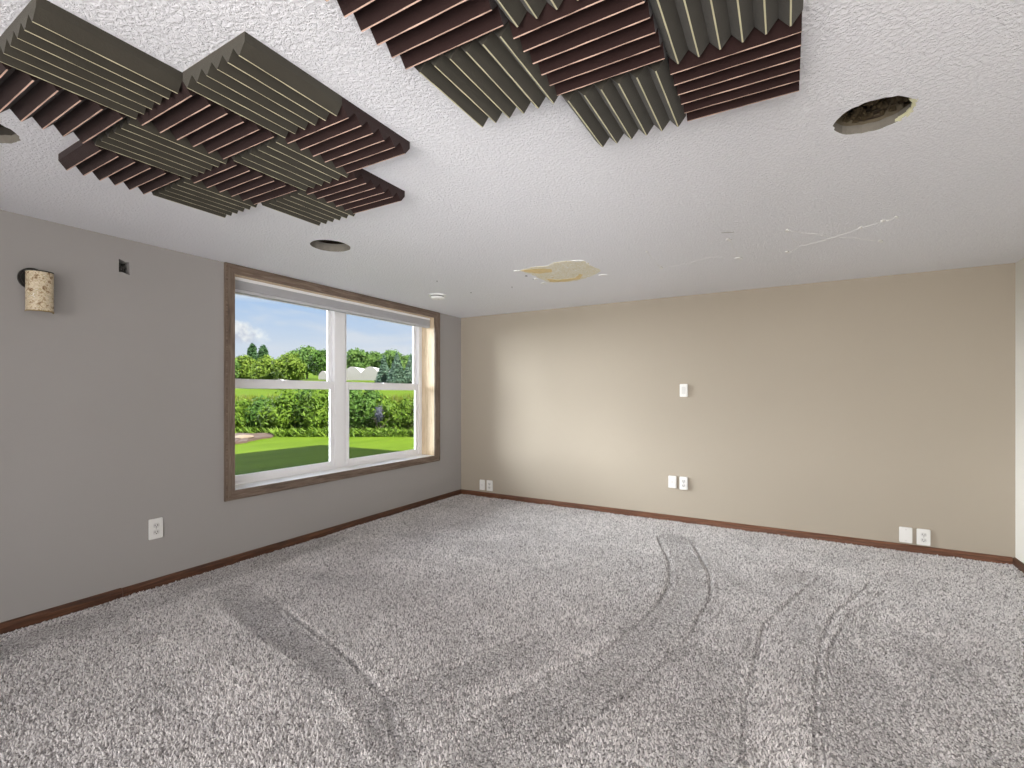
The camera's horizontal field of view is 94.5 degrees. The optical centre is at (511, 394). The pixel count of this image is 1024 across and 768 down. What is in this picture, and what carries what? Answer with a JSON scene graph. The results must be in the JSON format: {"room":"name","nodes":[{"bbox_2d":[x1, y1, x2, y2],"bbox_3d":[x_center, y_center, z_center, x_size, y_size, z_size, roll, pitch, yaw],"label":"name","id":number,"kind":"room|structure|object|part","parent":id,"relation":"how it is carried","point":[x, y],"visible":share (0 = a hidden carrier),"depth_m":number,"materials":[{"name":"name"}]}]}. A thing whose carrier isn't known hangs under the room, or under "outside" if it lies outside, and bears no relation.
{"room":"empty media room","nodes":[
{"label":"empty media room","id":0,"kind":"room"},
{"bbox_2d":[0,210,460,622],"bbox_3d":[-2.033,0.230,3.435,0.230,2.597,8.701,0,0,30],"label":"wall","id":1,"kind":"structure","parent":0,"point":[112,400],"depth_m":2.77,"materials":[{"name":"grey paint"}]},
{"bbox_2d":[17,268,53,313],"bbox_3d":[-2.429,-0.537,2.426,0.095,0.227,0.128,0,0,30],"label":"wall sconce","id":2,"kind":"object","parent":1,"relation":"attached to","point":[38,284],"visible":1,"depth_m":2.40,"materials":[{"name":"beige stone"}]},
{"bbox_3d":[-2.466,-0.595,2.439,0.019,0.113,0.113,0,0,30],"label":"plate","id":3,"kind":"part","parent":2,"relation":"part of","materials":[{"name":"brown metal"}]},
{"bbox_2d":[119,263,125,272],"bbox_3d":[-2.306,-0.749,2.799,0.063,0.096,0.061,0,0,30],"label":"electrical box","id":4,"kind":"object","parent":1,"relation":"attached to","point":[122,268],"visible":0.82,"depth_m":2.81,"materials":[{"name":"black plastic"}]},
{"bbox_2d":[148,517,162,539],"bbox_3d":[-2.192,0.826,2.917,0.014,0.124,0.077,0,0,30],"label":"wall outlet","id":5,"kind":"object","parent":1,"relation":"attached to","point":[155,526],"visible":1,"depth_m":2.91,"materials":[{"name":"white plastic"}]},
{"bbox_2d":[153,529,159,534],"bbox_3d":[-2.189,0.846,2.915,0.004,0.028,0.036,0,0,30],"label":"receptacle","id":6,"kind":"object","parent":5,"relation":"attached to","point":[155,531],"depth_m":2.91,"materials":[{"name":"white plastic"}]},
{"bbox_2d":[0,489,461,633],"bbox_3d":[-2.310,1.158,2.708,0.020,0.059,6.824,0,0,30],"label":"baseboard","id":7,"kind":"structure","parent":1,"relation":"attached to","point":[11,625],"depth_m":3.03,"materials":[{"name":"brown wood"}]},
{"bbox_2d":[224,262,439,501],"bbox_3d":[-1.502,-0.087,4.343,0.267,1.653,2.338,0,0,30],"label":"window","id":8,"kind":"structure","parent":1,"relation":"in","point":[425,384],"depth_m":4.28,"materials":[{"name":"grey wood"}]},
{"bbox_3d":[-1.968,-0.087,3.301,0.017,1.653,0.066,0,0,30],"label":"casing","id":9,"kind":"part","parent":8,"relation":"part of","materials":[{"name":"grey wood"}]},
{"bbox_3d":[-1.860,0.267,3.882,0.028,0.762,0.954,0,0,30],"label":"sash","id":10,"kind":"part","parent":8,"relation":"part of","materials":[{"name":"white plastic"}]},
{"bbox_3d":[-1.590,-0.087,4.385,0.072,1.521,2.190,0,0,30],"label":"frame","id":11,"kind":"part","parent":8,"relation":"part of","materials":[{"name":"white plastic"}]},
{"bbox_3d":[-1.887,-0.433,3.898,0.028,0.742,0.954,0,0,30],"label":"sash","id":12,"kind":"part","parent":8,"relation":"part of","materials":[{"name":"white plastic"}]},
{"bbox_2d":[235,277,429,327],"bbox_3d":[-1.477,-0.792,4.320,0.063,0.109,2.180,0,0,30],"label":"window shade","id":13,"kind":"object","parent":8,"relation":"attached to","point":[243,286],"visible":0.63,"depth_m":4.03,"materials":[{"name":"white plastic"}]},
{"bbox_3d":[-1.399,-0.880,4.284,0.017,0.066,2.338,0,0,30],"label":"casing","id":14,"kind":"part","parent":8,"relation":"part of","materials":[{"name":"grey wood"}]},
{"bbox_3d":[-1.399,0.707,4.284,0.017,0.066,2.338,0,0,30],"label":"casing","id":15,"kind":"part","parent":8,"relation":"part of","materials":[{"name":"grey wood"}]},
{"bbox_3d":[-1.483,0.677,4.324,0.174,0.014,2.190,0,0,30],"label":"sill","id":16,"kind":"part","parent":8,"relation":"part of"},
{"bbox_3d":[-1.334,-0.433,4.854,0.028,0.742,1.017,0,0,30],"label":"sash","id":17,"kind":"part","parent":8,"relation":"part of","materials":[{"name":"white plastic"}]},
{"bbox_3d":[-1.307,0.267,4.839,0.028,0.762,1.017,0,0,30],"label":"sash","id":18,"kind":"part","parent":8,"relation":"part of","materials":[{"name":"white plastic"}]},
{"bbox_3d":[-0.834,-0.087,5.261,0.017,1.653,0.081,0,0,30],"label":"casing","id":19,"kind":"part","parent":8,"relation":"part of","materials":[{"name":"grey wood"}]},
{"bbox_2d":[0,0,1023,317],"bbox_3d":[-0.265,-0.928,1.525,4.744,0.035,6.824,0,0,30],"label":"ceiling","id":20,"kind":"structure","parent":0,"point":[521,212],"depth_m":2.04,"materials":[{"name":"paint"}]},
{"bbox_2d":[0,127,15,134],"bbox_3d":[-1.834,-0.992,1.625,0.225,0.093,0.225,0,0,30],"label":"cutout","id":21,"kind":"object","parent":20,"relation":"attached to","point":[3,130],"visible":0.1,"depth_m":1.73},
{"bbox_2d":[0,62,126,143],"bbox_3d":[-1.407,-0.889,1.443,0.302,0.053,0.302,0,0,30],"label":"panel","id":22,"kind":"object","parent":20,"relation":"attached to","point":[26,95],"visible":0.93,"depth_m":1.44,"materials":[{"name":"brown fabric"}]},
{"bbox_2d":[0,0,181,118],"bbox_3d":[-1.144,-0.889,1.290,0.302,0.053,0.302,0,0,30],"label":"panel","id":23,"kind":"object","parent":20,"relation":"attached to","point":[47,42],"visible":1,"depth_m":1.24,"materials":[{"name":"grey fabric"}]},
{"bbox_2d":[58,139,181,193],"bbox_3d":[-1.520,-0.889,1.857,0.302,0.053,0.302,0,0,30],"label":"panel","id":24,"kind":"object","parent":20,"relation":"attached to","point":[88,157],"visible":0.86,"depth_m":1.82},
{"bbox_2d":[92,116,228,178],"bbox_3d":[-1.256,-0.889,1.705,0.302,0.053,0.302,0,0,30],"label":"panel","id":25,"kind":"object","parent":20,"relation":"attached to","point":[127,137],"visible":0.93,"depth_m":1.68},
{"bbox_2d":[0,124,344,243],"bbox_3d":[-1.327,-1.059,3.026,0.038,0.225,4.947,0,0,30],"label":"trim","id":26,"kind":"structure","parent":20,"relation":"on","point":[323,241],"depth_m":3.17,"materials":[{"name":"grey"}]},
{"bbox_2d":[151,177,256,217],"bbox_3d":[-1.368,-0.889,2.119,0.302,0.053,0.302,0,0,30],"label":"panel","id":27,"kind":"object","parent":20,"relation":"attached to","point":[183,191],"visible":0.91,"depth_m":2.10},
{"bbox_2d":[137,73,276,158],"bbox_3d":[-0.992,-0.889,1.552,0.302,0.053,0.302,0,0,30],"label":"panel","id":28,"kind":"object","parent":20,"relation":"attached to","point":[188,113],"visible":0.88,"depth_m":1.53,"materials":[{"name":"brown fabric"}]},
{"bbox_2d":[191,156,298,204],"bbox_3d":[-1.104,-0.889,1.967,0.302,0.053,0.302,0,0,30],"label":"panel","id":29,"kind":"object","parent":20,"relation":"attached to","point":[234,177],"visible":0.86,"depth_m":1.95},
{"bbox_2d":[183,31,341,137],"bbox_3d":[-0.729,-0.889,1.400,0.302,0.053,0.302,0,0,30],"label":"panel","id":30,"kind":"object","parent":20,"relation":"attached to","point":[244,76],"visible":1,"depth_m":1.35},
{"bbox_2d":[231,134,349,190],"bbox_3d":[-0.841,-0.889,1.815,0.302,0.053,0.302,0,0,30],"label":"panel","id":31,"kind":"object","parent":20,"relation":"attached to","point":[274,157],"visible":0.85,"depth_m":1.79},
{"bbox_2d":[261,189,354,225],"bbox_3d":[-0.953,-0.889,2.229,0.302,0.053,0.302,0,0,30],"label":"panel","id":32,"kind":"object","parent":20,"relation":"attached to","point":[298,204],"visible":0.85,"depth_m":2.21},
{"bbox_2d":[312,240,347,246],"bbox_3d":[-1.119,-0.987,2.921,0.254,0.082,0.254,0,0,30],"label":"cutout","id":33,"kind":"object","parent":20,"relation":"attached to","point":[315,241],"visible":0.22,"depth_m":3.03},
{"bbox_2d":[285,97,409,172],"bbox_3d":[-0.577,-0.889,1.662,0.302,0.053,0.302,0,0,30],"label":"panel","id":34,"kind":"object","parent":20,"relation":"attached to","point":[354,140],"visible":0.88,"depth_m":1.63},
{"bbox_2d":[305,169,404,213],"bbox_3d":[-0.689,-0.889,2.077,0.302,0.053,0.302,0,0,30],"label":"panel","id":35,"kind":"object","parent":20,"relation":"attached to","point":[362,190],"visible":0.93,"depth_m":2.05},
{"bbox_2d":[325,0,508,69],"bbox_3d":[-0.214,-0.889,1.073,0.302,0.053,0.302,0,0,30],"label":"panel","id":36,"kind":"object","parent":20,"relation":"attached to","point":[418,31],"visible":0.99,"depth_m":1.11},
{"bbox_2d":[429,293,445,299],"bbox_3d":[-0.686,-0.893,4.359,0.160,0.044,0.160,0,0,30],"label":"smoke detector","id":37,"kind":"object","parent":20,"relation":"attached to","point":[434,296],"visible":1,"depth_m":4.31,"materials":[{"name":"white plastic"}]},
{"bbox_2d":[414,21,558,126],"bbox_3d":[-0.062,-0.889,1.336,0.302,0.053,0.302,0,0,30],"label":"panel","id":38,"kind":"object","parent":20,"relation":"attached to","point":[489,75],"visible":0.93,"depth_m":1.30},
{"bbox_2d":[495,0,577,26],"bbox_3d":[0.047,-0.889,0.918,0.302,0.053,0.302,0,0,30],"label":"panel","id":39,"kind":"object","parent":20,"relation":"attached to","point":[515,11],"visible":1,"depth_m":1.07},
{"bbox_2d":[508,0,666,95],"bbox_3d":[0.198,-0.889,1.182,0.302,0.053,0.302,0,0,30],"label":"panel","id":40,"kind":"object","parent":20,"relation":"attached to","point":[578,44],"visible":0.98,"depth_m":1.17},
{"bbox_2d":[561,54,685,146],"bbox_3d":[0.350,-0.889,1.459,0.302,0.053,0.302,0,0,30],"label":"panel","id":41,"kind":"object","parent":20,"relation":"attached to","point":[642,98],"visible":0.93,"depth_m":1.43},
{"bbox_2d":[649,0,802,63],"bbox_3d":[0.468,-0.889,1.042,0.302,0.053,0.302,0,0,30],"label":"panel","id":42,"kind":"object","parent":20,"relation":"attached to","point":[683,25],"visible":1,"depth_m":1.10,"materials":[{"name":"grey fabric"}]},
{"bbox_2d":[668,12,801,121],"bbox_3d":[0.622,-0.889,1.312,0.302,0.053,0.302,0,0,30],"label":"panel","id":43,"kind":"object","parent":20,"relation":"attached to","point":[762,67],"visible":0.94,"depth_m":1.28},
{"bbox_2d":[836,96,918,125],"bbox_3d":[1.189,-0.971,1.560,0.236,0.115,0.238,0,0,30],"label":"cutout","id":44,"kind":"object","parent":20,"relation":"attached to","point":[859,115],"visible":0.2,"depth_m":1.61,"materials":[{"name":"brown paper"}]},
{"bbox_2d":[0,495,1023,767],"bbox_3d":[-0.265,1.216,1.525,4.744,0.079,6.824,0,0,30],"label":"floor","id":45,"kind":"structure","parent":0,"point":[611,700],"depth_m":1.92,"materials":[{"name":"grey carpet"}]},
{"bbox_2d":[0,494,1023,767],"bbox_3d":[0.306,1.183,2.515,4.738,0.038,4.530,0,0,30],"label":"carpet","id":46,"kind":"object","parent":45,"relation":"on","point":[359,555],"visible":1,"depth_m":2.21,"materials":[{"name":"grey carpet"}]},
{"bbox_2d":[461,263,1014,557],"bbox_3d":[1.568,0.081,4.480,4.958,2.299,0.128,0,0,30],"label":"wall","id":47,"kind":"structure","parent":0,"point":[870,408],"depth_m":4.03,"materials":[{"name":"beige paint"}]},
{"bbox_2d":[480,480,484,489],"bbox_3d":[-0.346,1.050,5.504,0.070,0.117,0.017,0,0,30],"label":"wall plate","id":48,"kind":"object","parent":47,"relation":"attached to","point":[482,482],"visible":1,"depth_m":5.50,"materials":[{"name":"white plastic"}]},
{"bbox_2d":[487,480,492,490],"bbox_3d":[-0.258,1.049,5.453,0.078,0.121,0.017,0,0,30],"label":"wall outlet","id":49,"kind":"object","parent":47,"relation":"attached to","point":[489,482],"visible":1,"depth_m":5.44,"materials":[{"name":"white plastic"}]},
{"bbox_2d":[668,476,676,487],"bbox_3d":[1.500,0.817,4.431,0.072,0.111,0.026,0,0,30],"label":"wall plate","id":50,"kind":"object","parent":47,"relation":"attached to","point":[672,480],"visible":1,"depth_m":4.42,"materials":[{"name":"white plastic"}]},
{"bbox_2d":[679,476,687,489],"bbox_3d":[1.587,0.821,4.380,0.072,0.118,0.026,0,0,30],"label":"wall outlet","id":51,"kind":"object","parent":47,"relation":"attached to","point":[683,481],"visible":1,"depth_m":4.37,"materials":[{"name":"white plastic"}]},
{"bbox_2d":[680,384,687,396],"bbox_3d":[1.588,-0.037,4.380,0.069,0.118,0.026,0,0,30],"label":"wall switch","id":52,"kind":"object","parent":47,"relation":"attached to","point":[683,387],"visible":1,"depth_m":4.37,"materials":[{"name":"white plastic"}]},
{"bbox_2d":[461,489,1012,563],"bbox_3d":[1.439,1.160,4.470,4.710,0.055,0.019,0,0,30],"label":"baseboard","id":53,"kind":"structure","parent":47,"relation":"attached to","point":[998,559],"depth_m":4.01,"materials":[{"name":"brown wood"}]},
{"bbox_2d":[899,527,911,542],"bbox_3d":[2.976,1.061,3.581,0.077,0.114,0.018,0,0,30],"label":"wall plate","id":54,"kind":"object","parent":47,"relation":"attached to","point":[905,533],"visible":1,"depth_m":3.58,"materials":[{"name":"white plastic"}]},
{"bbox_2d":[916,528,930,545],"bbox_3d":[3.065,1.063,3.528,0.078,0.118,0.021,0,0,30],"label":"wall outlet","id":55,"kind":"object","parent":47,"relation":"attached to","point":[923,536],"visible":1,"depth_m":3.52,"materials":[{"name":"white plastic"}]},
{"bbox_2d":[848,97,888,112],"bbox_3d":[0.094,-1.244,2.204,5.145,0.111,8.701,0,0,30],"label":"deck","id":56,"kind":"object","parent":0,"point":[864,106],"depth_m":1.95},
{"bbox_2d":[1015,258,1023,562],"bbox_3d":[1.820,0.081,0.221,0.171,2.299,6.995,0,0,30],"label":"wall","id":57,"kind":"structure","parent":0,"point":[1019,266],"depth_m":3.23,"materials":[{"name":"paint"}]},
{"bbox_2d":[1013,557,1023,572],"bbox_3d":[1.780,1.160,0.342,0.019,0.055,6.824,0,0,30],"label":"baseboard","id":58,"kind":"structure","parent":57,"relation":"attached to","point":[1017,563],"depth_m":3.21,"materials":[{"name":"brown wood"}]},
{"label":"outside","id":59,"kind":"structure","parent":0,"visible":0},
{"bbox_2d":[235,372,413,474],"bbox_3d":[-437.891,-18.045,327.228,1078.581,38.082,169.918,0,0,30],"label":"ground","id":60,"kind":"structure","parent":59,"point":[273,453],"depth_m":8.73,"materials":[{"name":"green plant"}]},
{"bbox_2d":[235,359,241,378],"bbox_3d":[-25.482,-2.070,42.632,2.289,2.831,2.153,0,0,30],"label":"tree","id":61,"kind":"object","parent":60,"relation":"on","point":[237,362],"visible":0.16,"depth_m":42.44,"materials":[{"name":"green plant"}]},
{"bbox_2d":[235,400,251,427],"bbox_3d":[-7.270,0.576,12.118,1.099,0.988,1.078,0,0,30],"label":"shrub","id":62,"kind":"object","parent":60,"relation":"on","point":[237,411],"visible":0.22,"depth_m":12.01,"materials":[{"name":"green plant"}]},
{"bbox_2d":[235,396,252,428],"bbox_3d":[-6.977,0.564,12.441,1.066,1.041,1.063,0,0,30],"label":"shrub","id":63,"kind":"object","parent":60,"relation":"on","point":[244,402],"visible":0.32,"depth_m":12.10,"materials":[{"name":"green plant"}]},
{"bbox_2d":[235,354,254,378],"bbox_3d":[-24.628,-2.210,43.551,2.397,3.018,2.434,0,0,-12],"label":"tree","id":64,"kind":"object","parent":60,"relation":"on","point":[246,362],"visible":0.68,"depth_m":42.96,"materials":[{"name":"green plant"}]},
{"bbox_2d":[247,343,256,359],"bbox_3d":[-51.512,-6.973,93.835,2.065,6.712,1.947,0,0,30],"label":"tree","id":65,"kind":"object","parent":60,"relation":"on","point":[251,350],"visible":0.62,"depth_m":93.46,"materials":[{"name":"green plant"}]},
{"bbox_2d":[235,433,274,443],"bbox_3d":[-5.951,0.970,10.741,1.249,0.105,3.219,0,0,-30],"label":"mulch bed","id":66,"kind":"object","parent":60,"relation":"on","point":[257,436],"visible":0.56,"depth_m":10.68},
{"bbox_2d":[235,435,253,438],"bbox_3d":[-5.794,0.918,10.259,0.274,0.104,0.404,0,0,30],"label":"rock","id":67,"kind":"object","parent":66,"relation":"on","point":[237,436],"visible":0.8,"depth_m":10.16,"materials":[{"name":"beige stone"}]},
{"bbox_2d":[243,395,272,428],"bbox_3d":[-6.435,0.533,12.293,1.039,1.069,1.049,0,0,30],"label":"shrub","id":68,"kind":"object","parent":66,"relation":"on","point":[257,404],"visible":0.25,"depth_m":12.05,"materials":[{"name":"green plant"}]},
{"bbox_2d":[254,389,299,429],"bbox_3d":[-5.807,0.428,11.952,1.060,1.277,1.072,0,0,30],"label":"shrub","id":69,"kind":"object","parent":66,"relation":"on","point":[279,414],"visible":0.84,"depth_m":11.67,"materials":[{"name":"green plant"}]},
{"bbox_2d":[256,345,268,360],"bbox_3d":[-48.439,-6.622,92.191,2.591,6.236,2.665,0,0,30],"label":"tree","id":70,"kind":"object","parent":60,"relation":"on","point":[262,351],"visible":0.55,"depth_m":91.41,"materials":[{"name":"green plant"}]},
{"bbox_2d":[249,354,279,379],"bbox_3d":[-20.829,-1.947,40.176,2.796,2.904,2.693,0,0,30],"label":"tree","id":71,"kind":"object","parent":60,"relation":"on","point":[263,368],"visible":0.64,"depth_m":39.32,"materials":[{"name":"green plant"}]},
{"bbox_2d":[270,352,307,379],"bbox_3d":[-18.469,-1.987,39.193,2.810,3.088,2.819,0,0,-14],"label":"tree","id":72,"kind":"object","parent":60,"relation":"on","point":[288,366],"visible":0.97,"depth_m":38.56,"materials":[{"name":"green plant"}]},
{"bbox_2d":[289,389,312,429],"bbox_3d":[-5.472,0.402,12.205,1.055,1.389,1.121,0,0,30],"label":"shrub","id":73,"kind":"object","parent":60,"relation":"on","point":[304,391],"visible":0.23,"depth_m":11.92,"materials":[{"name":"green plant"}]},
{"bbox_2d":[289,345,316,378],"bbox_3d":[-30.946,-4.959,71.361,5.532,5.174,5.371,0,0,30],"label":"tree","id":74,"kind":"object","parent":60,"relation":"on","point":[304,353],"visible":0.37,"depth_m":70.58,"materials":[{"name":"green plant"}]},
{"bbox_2d":[295,389,328,429],"bbox_3d":[-4.920,0.420,11.874,1.011,1.328,1.049,0,0,30],"label":"shrub","id":75,"kind":"object","parent":60,"relation":"on","point":[315,414],"visible":0.73,"depth_m":11.59,"materials":[{"name":"green plant"}]},
{"bbox_2d":[306,350,326,375],"bbox_3d":[-27.344,-4.391,68.343,3.867,4.450,4.163,0,0,30],"label":"tree","id":76,"kind":"object","parent":60,"relation":"on","point":[318,358],"visible":0.81,"depth_m":67.25,"materials":[{"name":"green plant"}]},
{"bbox_2d":[318,371,326,379],"bbox_3d":[-23.855,-2.426,63.548,1.071,1.071,7.677,0,0,0],"label":"greenhouse","id":77,"kind":"object","parent":60,"relation":"on","point":[322,375],"visible":0.46,"depth_m":59.71,"materials":[{"name":"white plastic"}]},
{"bbox_2d":[320,390,328,428],"bbox_3d":[-4.617,0.398,12.222,1.084,1.402,1.115,0,0,30],"label":"shrub","id":78,"kind":"object","parent":60,"relation":"on","point":[327,402],"visible":0.04,"depth_m":11.91,"materials":[{"name":"green plant"}]},
{"bbox_2d":[235,425,413,436],"bbox_3d":[-4.625,0.869,11.483,5.814,0.253,1.155,0,0,5],"label":"weeds","id":79,"kind":"object","parent":60,"relation":"on","point":[309,431],"visible":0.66,"depth_m":11.25,"materials":[{"name":"green plant"}]},
{"bbox_2d":[346,347,370,368],"bbox_3d":[-25.998,-5.260,78.489,5.321,5.007,4.803,0,0,30],"label":"tree","id":80,"kind":"object","parent":60,"relation":"on","point":[356,358],"visible":0.76,"depth_m":77.09,"materials":[{"name":"green plant"}]},
{"bbox_2d":[349,390,369,428],"bbox_3d":[-4.073,0.395,12.088,1.124,1.337,1.085,0,0,30],"label":"shrub","id":81,"kind":"object","parent":60,"relation":"on","point":[354,396],"visible":0.41,"depth_m":11.83,"materials":[{"name":"green plant"}]},
{"bbox_2d":[346,367,380,379],"bbox_3d":[-20.665,-2.840,68.666,4.927,1.984,7.677,0,0,0],"label":"greenhouse","id":82,"kind":"object","parent":60,"relation":"on","point":[352,373],"visible":0.71,"depth_m":64.83,"materials":[{"name":"white plastic"}]},
{"bbox_2d":[355,390,384,430],"bbox_3d":[-3.631,0.423,12.213,1.034,1.333,1.100,0,0,30],"label":"shrub","id":83,"kind":"object","parent":60,"relation":"on","point":[371,395],"visible":0.52,"depth_m":11.93,"materials":[{"name":"green plant"}]},
{"bbox_2d":[367,351,380,367],"bbox_3d":[-24.421,-5.381,83.652,4.578,4.661,4.669,0,0,-10],"label":"tree","id":84,"kind":"object","parent":60,"relation":"on","point":[372,355],"visible":0.36,"depth_m":82.31,"materials":[{"name":"green plant"}]},
{"bbox_2d":[374,355,388,382],"bbox_3d":[-13.825,-2.632,51.167,1.933,3.365,2.086,0,0,30],"label":"spruce tree","id":85,"kind":"object","parent":60,"relation":"on","point":[382,375],"visible":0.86,"depth_m":50.75,"materials":[{"name":"green plant"}]},
{"bbox_2d":[373,406,389,427],"bbox_3d":[-3.212,0.627,11.545,0.329,0.746,0.516,0,0,30],"label":"clump","id":86,"kind":"object","parent":60,"relation":"on","point":[378,413],"visible":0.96,"depth_m":11.50,"materials":[{"name":"purple plant"}]},
{"bbox_2d":[369,396,404,428],"bbox_3d":[-3.131,0.532,12.016,1.023,1.034,1.031,0,0,30],"label":"shrub","id":87,"kind":"object","parent":60,"relation":"on","point":[391,410],"visible":0.79,"depth_m":11.73,"materials":[{"name":"green plant"}]},
{"bbox_2d":[375,349,402,369],"bbox_3d":[-20.578,-5.433,82.132,5.425,4.985,5.986,0,0,30],"label":"tree","id":88,"kind":"object","parent":60,"relation":"on","point":[390,355],"visible":0.39,"depth_m":80.51,"materials":[{"name":"green plant"}]},
{"bbox_2d":[386,352,408,383],"bbox_3d":[-12.018,-2.695,49.470,2.395,3.587,2.368,0,0,30],"label":"spruce tree","id":89,"kind":"object","parent":60,"relation":"on","point":[396,374],"visible":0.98,"depth_m":49.02,"materials":[{"name":"green plant"}]},
{"bbox_2d":[394,396,413,430],"bbox_3d":[-2.764,0.566,12.278,1.032,1.042,1.047,0,0,30],"label":"shrub","id":90,"kind":"object","parent":60,"relation":"on","point":[407,406],"visible":0.44,"depth_m":11.96,"materials":[{"name":"green plant"}]},
{"bbox_2d":[400,354,409,371],"bbox_3d":[-17.260,-4.889,80.178,4.719,4.136,5.379,0,0,30],"label":"tree","id":91,"kind":"object","parent":60,"relation":"on","point":[404,359],"visible":0.16,"depth_m":78.88,"materials":[{"name":"green plant"}]},
{"bbox_2d":[405,353,411,383],"bbox_3d":[-11.213,-2.876,52.844,2.406,3.472,2.302,0,0,30],"label":"spruce tree","id":92,"kind":"object","parent":60,"relation":"on","point":[408,370],"visible":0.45,"depth_m":52.38,"materials":[{"name":"green plant"}]},
{"bbox_2d":[408,402,413,428],"bbox_3d":[-2.259,0.553,12.212,1.063,1.025,1.066,0,0,30],"label":"shrub","id":93,"kind":"object","parent":60,"relation":"on","point":[412,422],"visible":0.04,"depth_m":11.91,"materials":[{"name":"green plant"}]}
]}

